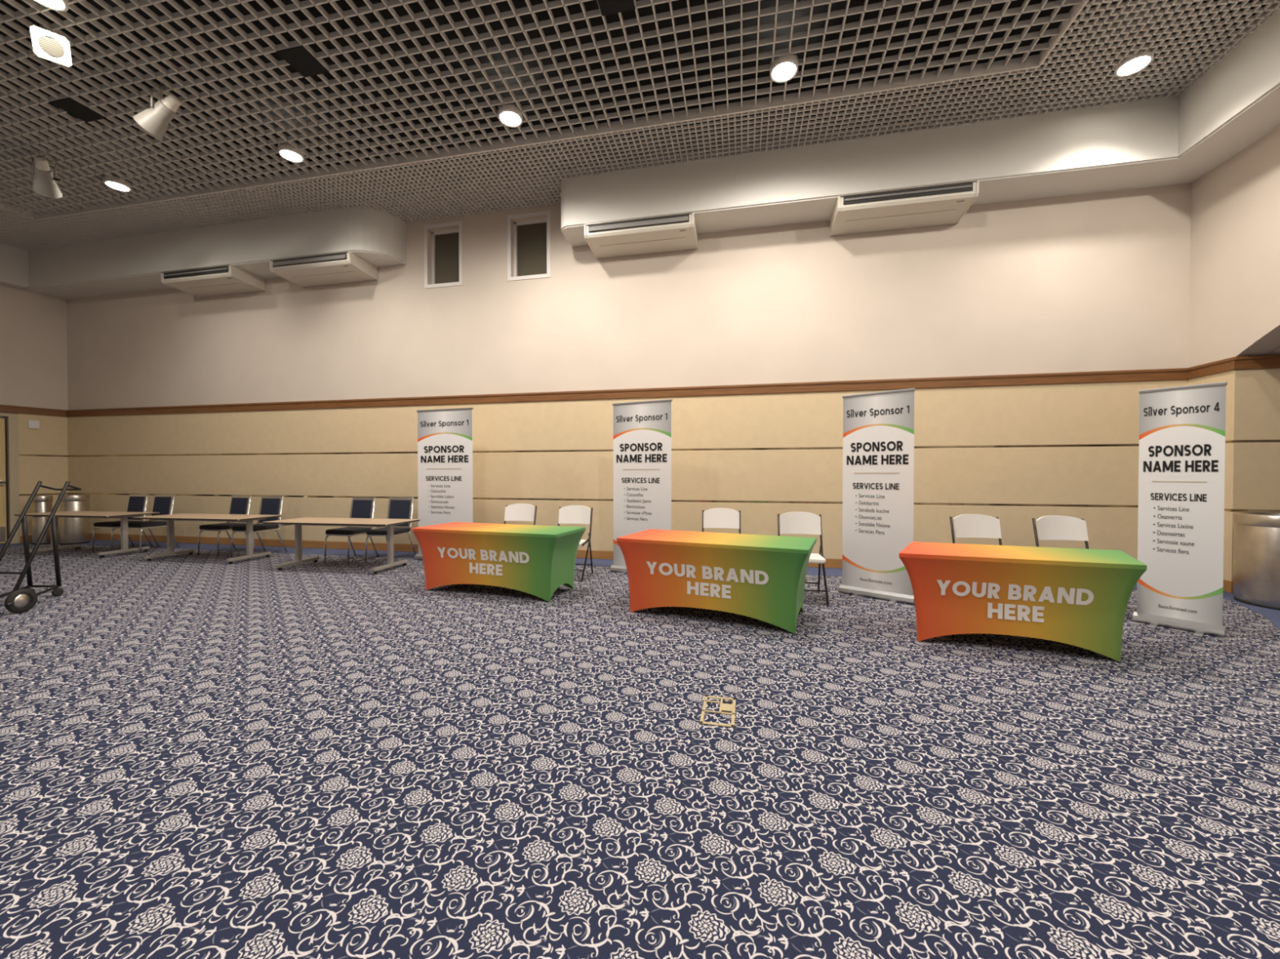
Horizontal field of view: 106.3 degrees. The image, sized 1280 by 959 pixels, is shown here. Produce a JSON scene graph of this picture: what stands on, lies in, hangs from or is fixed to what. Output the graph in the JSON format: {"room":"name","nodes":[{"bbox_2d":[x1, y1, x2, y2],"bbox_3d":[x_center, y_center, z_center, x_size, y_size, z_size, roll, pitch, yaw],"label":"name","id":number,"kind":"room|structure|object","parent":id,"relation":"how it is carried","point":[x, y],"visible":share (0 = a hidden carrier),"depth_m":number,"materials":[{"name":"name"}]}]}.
{"room":"exhibition hall","nodes":[
{"label":"exhibition hall","id":0,"kind":"room"},
{"bbox_2d":[0,241,29,288],"bbox_3d":[-14.549,-4.192,3.742,0.270,0.850,12.600,0,1,21],"label":"soffit","id":1,"kind":"structure","parent":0,"point":[14,261],"depth_m":9.42,"materials":[{"name":"white paint"}]},
{"bbox_2d":[0,284,68,539],"bbox_3d":[-14.761,-1.899,3.904,0.280,6.500,14.300,0,1,21],"label":"wall","id":2,"kind":"structure","parent":0,"point":[33,364],"depth_m":9.85,"materials":[{"name":"beige paint"}]},
{"bbox_2d":[0,413,19,543],"bbox_3d":[-12.739,-0.008,9.070,0.124,2.590,1.250,0,1,21],"label":"door","id":3,"kind":"structure","parent":2,"relation":"in","point":[11,431],"depth_m":9.54,"materials":[{"name":"brown wood"}]},
{"bbox_2d":[0,404,66,417],"bbox_3d":[-14.507,-1.331,4.189,0.062,0.147,13.000,0,1,21],"label":"trim","id":4,"kind":"structure","parent":2,"relation":"attached to","point":[3,408],"depth_m":9.79,"materials":[{"name":"brown wood"}]},
{"bbox_2d":[27,420,39,428],"bbox_3d":[-12.382,-1.123,9.803,0.045,0.160,0.150,0,1,21],"label":"wall plate","id":5,"kind":"object","parent":2,"relation":"attached to","point":[31,424],"visible":1,"depth_m":9.78,"materials":[{"name":"white plastic"}]},
{"bbox_2d":[19,533,58,542],"bbox_3d":[-12.361,1.203,9.985,0.036,0.136,0.700,0,1,21],"label":"baseboard","id":6,"kind":"structure","parent":2,"relation":"attached to","point":[29,536],"depth_m":9.76,"materials":[{"name":"brown wood"}]},
{"bbox_2d":[21,200,406,299],"bbox_3d":[-8.453,-4.259,9.120,8.650,0.850,0.630,0,1,12],"label":"soffit","id":7,"kind":"structure","parent":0,"point":[131,264],"depth_m":8.66,"materials":[{"name":"white paint"}]},
{"bbox_2d":[160,264,265,297],"bbox_3d":[-8.011,-3.715,9.017,1.620,0.236,0.642,0,1,12],"label":"air conditioner","id":8,"kind":"object","parent":7,"relation":"attached to","point":[227,279],"visible":1,"depth_m":8.87,"materials":[{"name":"beige plastic"}]},
{"bbox_2d":[164,266,228,279],"bbox_3d":[-8.073,-3.759,8.722,1.480,0.100,0.012,0,1,12],"label":"outlet","id":9,"kind":"object","parent":8,"relation":"attached to","point":[211,271],"depth_m":8.71,"materials":[{"name":"black"}]},
{"bbox_2d":[269,251,377,287],"bbox_3d":[-5.595,-3.708,8.502,1.640,0.236,0.645,0,1,12],"label":"air conditioner","id":10,"kind":"object","parent":7,"relation":"attached to","point":[342,267],"visible":1,"depth_m":8.35,"materials":[{"name":"beige plastic"}]},
{"bbox_2d":[272,253,346,266],"bbox_3d":[-5.657,-3.753,8.208,1.500,0.100,0.012,0,1,12],"label":"outlet","id":11,"kind":"object","parent":10,"relation":"attached to","point":[327,258],"depth_m":8.19,"materials":[{"name":"black"}]},
{"bbox_2d":[66,176,1191,559],"bbox_3d":[-2.520,-1.954,8.322,20.800,6.500,0.280,0,1,12],"label":"wall","id":12,"kind":"structure","parent":0,"point":[1098,282],"depth_m":7.49,"materials":[{"name":"beige paint"}]},
{"bbox_2d":[423,221,462,288],"bbox_3d":[-3.416,-3.916,8.457,0.740,1.100,0.182,0,1,12],"label":"window","id":13,"kind":"structure","parent":12,"relation":"in","point":[446,245],"depth_m":8.52,"materials":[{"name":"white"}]},
{"bbox_2d":[89,533,842,568],"bbox_3d":[-2.595,1.225,8.247,19.740,0.136,0.036,0,1,12],"label":"baseboard","id":14,"kind":"structure","parent":12,"relation":"attached to","point":[830,563],"depth_m":8.98,"materials":[{"name":"brown wood"}]},
{"bbox_2d":[506,210,550,280],"bbox_3d":[-1.846,-3.912,8.123,0.770,1.100,0.182,0,1,12],"label":"window","id":15,"kind":"structure","parent":12,"relation":"in","point":[531,237],"depth_m":8.18,"materials":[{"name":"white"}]},
{"bbox_2d":[66,368,1187,417],"bbox_3d":[-2.598,-1.381,8.203,19.740,0.147,0.062,0,1,12],"label":"trim","id":16,"kind":"structure","parent":12,"relation":"attached to","point":[1175,374],"depth_m":7.44,"materials":[{"name":"brown wood"}]},
{"bbox_2d":[0,542,1279,958],"bbox_3d":[-3.705,1.377,1.827,26.000,0.001,14.000,0,1,12],"label":"floor","id":17,"kind":"structure","parent":0,"point":[203,756],"depth_m":2.25,"materials":[{"name":"carpet"}]},
{"bbox_2d":[0,480,81,613],"bbox_3d":[-6.691,0.677,5.347,0.508,1.310,1.691,0,1,-27],"label":"trolley","id":18,"kind":"object","parent":17,"relation":"on","point":[21,600],"visible":1,"depth_m":5.35,"materials":[{"name":"black metal"}]},
{"bbox_2d":[31,495,53,544],"bbox_3d":[-11.861,0.797,9.525,0.280,0.960,0.280,0,1,12],"label":"litter bin","id":19,"kind":"object","parent":17,"relation":"on","point":[40,504],"visible":0.79,"depth_m":9.43,"materials":[{"name":"metal"}]},
{"bbox_2d":[14,511,159,557],"bbox_3d":[-9.647,0.942,8.401,1.988,0.703,0.748,0,1,9],"label":"conference table","id":20,"kind":"object","parent":17,"relation":"on","point":[124,516],"visible":0.85,"depth_m":8.28,"materials":[{"name":"grey"}]},
{"bbox_2d":[91,494,153,551],"bbox_3d":[-9.566,0.787,8.880,0.475,1.002,0.629,0,1,11],"label":"banquet chair","id":21,"kind":"object","parent":17,"relation":"on","point":[136,503],"visible":0.67,"depth_m":9.03,"materials":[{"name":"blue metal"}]},
{"bbox_2d":[119,494,179,552],"bbox_3d":[-8.975,0.788,8.785,0.475,1.002,0.629,0,1,9],"label":"banquet chair","id":22,"kind":"object","parent":17,"relation":"on","point":[162,505],"visible":0.7,"depth_m":8.94,"materials":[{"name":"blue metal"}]},
{"bbox_2d":[132,513,281,564],"bbox_3d":[-7.027,0.949,7.834,1.988,0.703,0.748,0,1,9],"label":"conference table","id":23,"kind":"object","parent":17,"relation":"on","point":[248,518],"visible":1,"depth_m":7.73,"materials":[{"name":"grey"}]},
{"bbox_2d":[197,495,255,555],"bbox_3d":[-7.264,0.792,8.442,0.475,1.002,0.629,0,1,14],"label":"banquet chair","id":24,"kind":"object","parent":17,"relation":"on","point":[237,505],"visible":0.83,"depth_m":8.58,"materials":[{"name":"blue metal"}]},
{"bbox_2d":[230,495,287,556],"bbox_3d":[-6.558,0.795,8.271,0.475,1.002,0.629,0,1,10],"label":"banquet chair","id":25,"kind":"object","parent":17,"relation":"on","point":[269,505],"visible":0.87,"depth_m":8.43,"materials":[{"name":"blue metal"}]},
{"bbox_2d":[262,517,419,573],"bbox_3d":[-4.383,0.958,7.098,1.988,0.703,0.748,0,1,9],"label":"conference table","id":26,"kind":"object","parent":17,"relation":"on","point":[298,522],"visible":1,"depth_m":7.00,"materials":[{"name":"laminate"}]},
{"bbox_2d":[324,497,378,563],"bbox_3d":[-4.674,0.801,7.789,0.475,1.002,0.629,0,1,13],"label":"banquet chair","id":27,"kind":"object","parent":17,"relation":"on","point":[361,507],"visible":0.91,"depth_m":7.93,"materials":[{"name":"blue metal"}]},
{"bbox_2d":[364,497,416,562],"bbox_3d":[-4.018,0.801,7.762,0.475,1.002,0.629,0,1,10],"label":"banquet chair","id":28,"kind":"object","parent":17,"relation":"on","point":[398,508],"visible":0.81,"depth_m":7.92,"materials":[{"name":"fabric"}]},
{"bbox_2d":[413,407,473,562],"bbox_3d":[-3.132,0.090,7.609,1.107,2.428,0.300,0,1,18],"label":"banner","id":29,"kind":"object","parent":17,"relation":"on","point":[445,436],"visible":0.86,"depth_m":7.65,"materials":[{"name":"white fabric"}]},
{"bbox_2d":[412,522,586,601],"bbox_3d":[-1.683,0.950,5.760,1.915,0.750,0.750,0,1,18],"label":"table cover","id":30,"kind":"object","parent":17,"relation":"on","point":[535,560],"visible":1,"depth_m":5.47,"materials":[{"name":"multicoloured fabric"}]},
{"bbox_2d":[503,503,537,524],"bbox_3d":[-1.791,0.836,6.889,0.489,0.950,0.541,0,1,10],"label":"folding chair","id":31,"kind":"object","parent":17,"relation":"on","point":[516,512],"visible":0.59,"depth_m":7.06,"materials":[{"name":"white plastic"}]},
{"bbox_2d":[557,505,593,581],"bbox_3d":[-0.933,0.841,6.502,0.489,0.950,0.541,0,1,10],"label":"folding chair","id":32,"kind":"object","parent":17,"relation":"on","point":[577,514],"visible":0.8,"depth_m":6.67,"materials":[{"name":"white plastic"}]},
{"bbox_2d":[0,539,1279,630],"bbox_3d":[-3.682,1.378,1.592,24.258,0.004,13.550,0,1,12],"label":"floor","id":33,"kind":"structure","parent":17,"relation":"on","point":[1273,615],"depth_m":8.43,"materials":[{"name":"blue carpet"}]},
{"bbox_2d":[57,494,90,544],"bbox_3d":[-11.296,0.791,9.588,0.420,0.970,0.420,0,1,12],"label":"litter bin","id":34,"kind":"object","parent":33,"relation":"on","point":[72,531],"visible":0.86,"depth_m":9.46,"materials":[{"name":"metal"}]},
{"bbox_2d":[1232,511,1279,610],"bbox_3d":[6.878,0.850,5.051,0.820,0.965,0.820,0,1,12],"label":"litter bin","id":35,"kind":"object","parent":33,"relation":"on","point":[1256,535],"visible":1,"depth_m":5.05,"materials":[{"name":"metal"}]},
{"bbox_2d":[609,399,672,575],"bbox_3d":[-0.003,0.117,6.614,0.939,2.398,0.300,0,1,26],"label":"banner","id":36,"kind":"object","parent":17,"relation":"on","point":[642,430],"visible":0.84,"depth_m":6.66,"materials":[{"name":"white fabric"}]},
{"bbox_2d":[616,528,816,634],"bbox_3d":[0.767,0.960,4.815,1.823,0.754,0.834,0,1,25],"label":"table cover","id":37,"kind":"object","parent":17,"relation":"on","point":[761,577],"visible":1,"depth_m":4.48,"materials":[{"name":"multicoloured fabric"}]},
{"bbox_2d":[699,695,736,728],"bbox_3d":[0.463,1.361,2.827,0.190,0.007,0.340,0,1,13],"label":"box","id":38,"kind":"object","parent":17,"relation":"on","point":[726,708],"visible":1,"depth_m":2.83,"materials":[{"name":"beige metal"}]},
{"bbox_2d":[702,508,741,533],"bbox_3d":[1.008,0.848,5.967,0.489,0.950,0.541,0,1,10],"label":"folding chair","id":39,"kind":"object","parent":17,"relation":"on","point":[712,517],"visible":0.59,"depth_m":6.14,"materials":[{"name":"white plastic"}]},
{"bbox_2d":[777,511,829,605],"bbox_3d":[1.811,0.855,5.367,0.489,0.950,0.541,0,1,10],"label":"folding chair","id":40,"kind":"object","parent":17,"relation":"on","point":[791,522],"visible":0.8,"depth_m":5.53,"materials":[{"name":"white plastic"}]},
{"bbox_2d":[838,387,915,604],"bbox_3d":[2.626,0.175,5.360,0.782,2.313,0.300,1,1,42],"label":"banner","id":41,"kind":"object","parent":17,"relation":"on","point":[878,456],"visible":1,"depth_m":5.39,"materials":[{"name":"white plastic"}]},
{"bbox_2d":[949,514,1002,545],"bbox_3d":[3.622,0.859,5.044,0.489,0.950,0.541,0,1,8],"label":"folding chair","id":42,"kind":"object","parent":17,"relation":"on","point":[965,526],"visible":0.59,"depth_m":5.22,"materials":[{"name":"white plastic"}]},
{"bbox_2d":[898,542,1146,662],"bbox_3d":[3.118,0.975,4.027,1.814,0.744,0.774,0,1,19],"label":"table cover","id":43,"kind":"object","parent":17,"relation":"on","point":[1079,597],"visible":1,"depth_m":3.75,"materials":[{"name":"multicoloured fabric"}]},
{"bbox_2d":[1031,515,1088,549],"bbox_3d":[4.380,0.862,4.862,0.489,0.950,0.541,0,1,8],"label":"folding chair","id":44,"kind":"object","parent":17,"relation":"on","point":[1049,527],"visible":0.54,"depth_m":5.03,"materials":[{"name":"white plastic"}]},
{"bbox_2d":[1133,382,1227,637],"bbox_3d":[4.819,0.254,4.299,0.300,2.183,0.551,-1,1,-35],"label":"banner","id":45,"kind":"object","parent":17,"relation":"on","point":[1182,430],"visible":0.99,"depth_m":4.31,"materials":[{"name":"white fabric"}]},
{"bbox_2d":[0,0,1279,250],"bbox_3d":[-3.809,-4.530,5.061,20.820,0.032,6.633,0,1,12],"label":"ceiling","id":46,"kind":"structure","parent":0,"point":[16,230],"depth_m":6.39,"materials":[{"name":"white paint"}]},
{"bbox_2d":[0,0,1088,220],"bbox_3d":[-3.660,-4.554,4.295,15.314,0.125,5.192,0,1,12],"label":"frame","id":47,"kind":"object","parent":46,"relation":"attached to","point":[1013,64],"visible":0.88,"depth_m":6.15,"materials":[{"name":"white"}]},
{"bbox_2d":[0,0,1081,216],"bbox_3d":[-3.663,-4.568,4.283,15.270,0.058,5.174,0,1,12],"label":"grid","id":48,"kind":"object","parent":47,"relation":"attached to","point":[25,204],"visible":1,"depth_m":5.41,"materials":[{"name":"white"}]},
{"bbox_2d":[31,154,62,198],"bbox_3d":[-8.386,-4.318,6.795,0.509,0.595,0.277,1,1,39],"label":"spotlight","id":49,"kind":"object","parent":48,"relation":"hanging from","point":[45,184],"visible":0.99,"depth_m":6.75,"materials":[{"name":"grey metal"}]},
{"bbox_2d":[29,25,71,66],"bbox_3d":[-5.825,-4.336,4.756,0.245,0.370,0.269,-1,1,-41],"label":"square ceiling light","id":50,"kind":"object","parent":48,"relation":"attached to","point":[47,45],"visible":1,"depth_m":4.73,"materials":[{"name":"beige plastic"}]},
{"bbox_2d":[33,0,68,11],"bbox_3d":[-5.533,-4.533,4.453,0.300,0.110,0.300,0,1,12],"label":"recessed light","id":51,"kind":"object","parent":48,"relation":"attached to","point":[55,5],"visible":1,"depth_m":4.54,"materials":[{"name":"white paint"}]},
{"bbox_2d":[48,97,106,122],"bbox_3d":[-6.926,-4.587,5.917,0.333,0.080,0.333,0,1,12],"label":"ceiling plate","id":52,"kind":"object","parent":48,"relation":"attached to","point":[68,104],"visible":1,"depth_m":5.90,"materials":[{"name":"black metal"}]},
{"bbox_2d":[102,173,131,191],"bbox_3d":[-8.056,-4.570,7.401,0.300,0.110,0.300,0,1,12],"label":"recessed light","id":53,"kind":"object","parent":48,"relation":"attached to","point":[114,182],"visible":0.98,"depth_m":7.36,"materials":[{"name":"white paint"}]},
{"bbox_2d":[132,83,181,140],"bbox_3d":[-5.592,-4.301,5.616,0.502,0.600,0.277,0,1,-1],"label":"spotlight","id":54,"kind":"object","parent":48,"relation":"hanging from","point":[155,120],"visible":1,"depth_m":5.53,"materials":[{"name":"grey metal"}]},
{"bbox_2d":[277,142,304,163],"bbox_3d":[-4.863,-4.561,6.692,0.300,0.110,0.300,0,1,12],"label":"recessed light","id":55,"kind":"object","parent":48,"relation":"attached to","point":[286,150],"visible":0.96,"depth_m":6.65,"materials":[{"name":"white paint"}]},
{"bbox_2d":[275,45,328,77],"bbox_3d":[-3.666,-4.579,5.224,0.333,0.080,0.333,0,1,12],"label":"ceiling plate","id":56,"kind":"object","parent":48,"relation":"attached to","point":[303,61],"visible":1,"depth_m":5.21,"materials":[{"name":"black metal"}]},
{"bbox_2d":[497,102,522,127],"bbox_3d":[-1.618,-4.552,5.992,0.300,0.110,0.300,0,1,12],"label":"recessed light","id":57,"kind":"object","parent":48,"relation":"attached to","point":[509,114],"visible":0.96,"depth_m":5.94,"materials":[{"name":"white paint"}]},
{"bbox_2d":[597,0,635,16],"bbox_3d":[-0.242,-4.569,4.496,0.333,0.080,0.333,0,1,12],"label":"ceiling plate","id":58,"kind":"object","parent":48,"relation":"attached to","point":[606,7],"visible":1,"depth_m":4.59,"materials":[{"name":"black metal"}]},
{"bbox_2d":[769,53,798,83],"bbox_3d":[1.586,-4.543,5.291,0.300,0.110,0.300,0,1,12],"label":"recessed light","id":59,"kind":"object","parent":48,"relation":"attached to","point":[784,68],"visible":0.99,"depth_m":5.25,"materials":[{"name":"white paint"}]},
{"bbox_2d":[1114,44,1154,77],"bbox_3d":[5.363,-4.543,5.214,0.300,0.110,0.300,0,1,12],"label":"recessed light","id":60,"kind":"object","parent":46,"relation":"in","point":[1128,66],"visible":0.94,"depth_m":5.19,"materials":[{"name":"white paint"}]},
{"bbox_2d":[560,2,1279,247],"bbox_3d":[1.577,-4.150,0.395,8.380,0.850,13.530,0,1,12],"label":"soffit","id":61,"kind":"structure","parent":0,"point":[1177,140],"depth_m":6.13,"materials":[{"name":"white paint"}]},
{"bbox_2d":[583,212,697,258],"bbox_3d":[0.029,-3.694,7.306,1.640,0.236,0.645,0,1,12],"label":"air conditioner","id":62,"kind":"object","parent":61,"relation":"attached to","point":[673,232],"visible":1,"depth_m":7.15,"materials":[{"name":"beige plastic"}]},
{"bbox_2d":[588,214,688,232],"bbox_3d":[-0.033,-3.738,7.013,1.500,0.100,0.012,0,1,12],"label":"air vent","id":63,"kind":"object","parent":62,"relation":"attached to","point":[667,220],"depth_m":7.00,"materials":[{"name":"black"}]},
{"bbox_2d":[829,179,979,236],"bbox_3d":[3.541,-3.684,6.562,1.680,0.236,0.642,0,1,12],"label":"air conditioner","id":64,"kind":"object","parent":61,"relation":"attached to","point":[940,204],"visible":1,"depth_m":6.41,"materials":[{"name":"beige plastic"}]},
{"bbox_2d":[843,182,973,204],"bbox_3d":[3.478,-3.729,6.267,1.540,0.100,0.012,0,1,12],"label":"outlet","id":65,"kind":"object","parent":64,"relation":"attached to","point":[946,189],"depth_m":6.25,"materials":[{"name":"black"}]},
{"bbox_2d":[1187,125,1279,581],"bbox_3d":[5.809,-1.845,-0.373,0.330,6.500,13.730,0,1,12],"label":"wall","id":66,"kind":"structure","parent":0,"point":[1234,286],"depth_m":5.61,"materials":[{"name":"beige paint"}]},
{"bbox_2d":[1186,356,1238,379],"bbox_3d":[6.966,-1.352,5.869,0.062,0.147,0.650,0,1,12],"label":"trim","id":67,"kind":"structure","parent":66,"relation":"attached to","point":[1228,364],"depth_m":5.82,"materials":[{"name":"brown wood"}]},
{"bbox_2d":[1222,579,1232,593],"bbox_3d":[6.979,1.254,5.906,0.036,0.136,0.636,0,1,12],"label":"baseboard","id":68,"kind":"structure","parent":66,"relation":"attached to","point":[1227,585],"depth_m":5.63,"materials":[{"name":"brown wood"}]},
{"bbox_2d":[1229,368,1279,581],"bbox_3d":[8.433,-0.568,5.424,3.060,3.800,0.330,0,1,12],"label":"wall","id":69,"kind":"structure","parent":0,"point":[1255,477],"depth_m":5.54,"materials":[{"name":"beige paint"}]},
{"bbox_2d":[1234,355,1279,369],"bbox_3d":[8.301,-1.345,5.273,2.900,0.147,0.062,0,1,12],"label":"trim","id":70,"kind":"structure","parent":69,"relation":"attached to","point":[1269,361],"depth_m":5.51,"materials":[{"name":"brown wood"}]},
{"bbox_2d":[1265,346,1279,355],"bbox_3d":[8.016,-1.968,3.056,2.600,1.140,4.500,0,1,12],"label":"ceiling","id":71,"kind":"structure","parent":0,"point":[1277,351],"depth_m":5.48,"materials":[{"name":"beige paint"}]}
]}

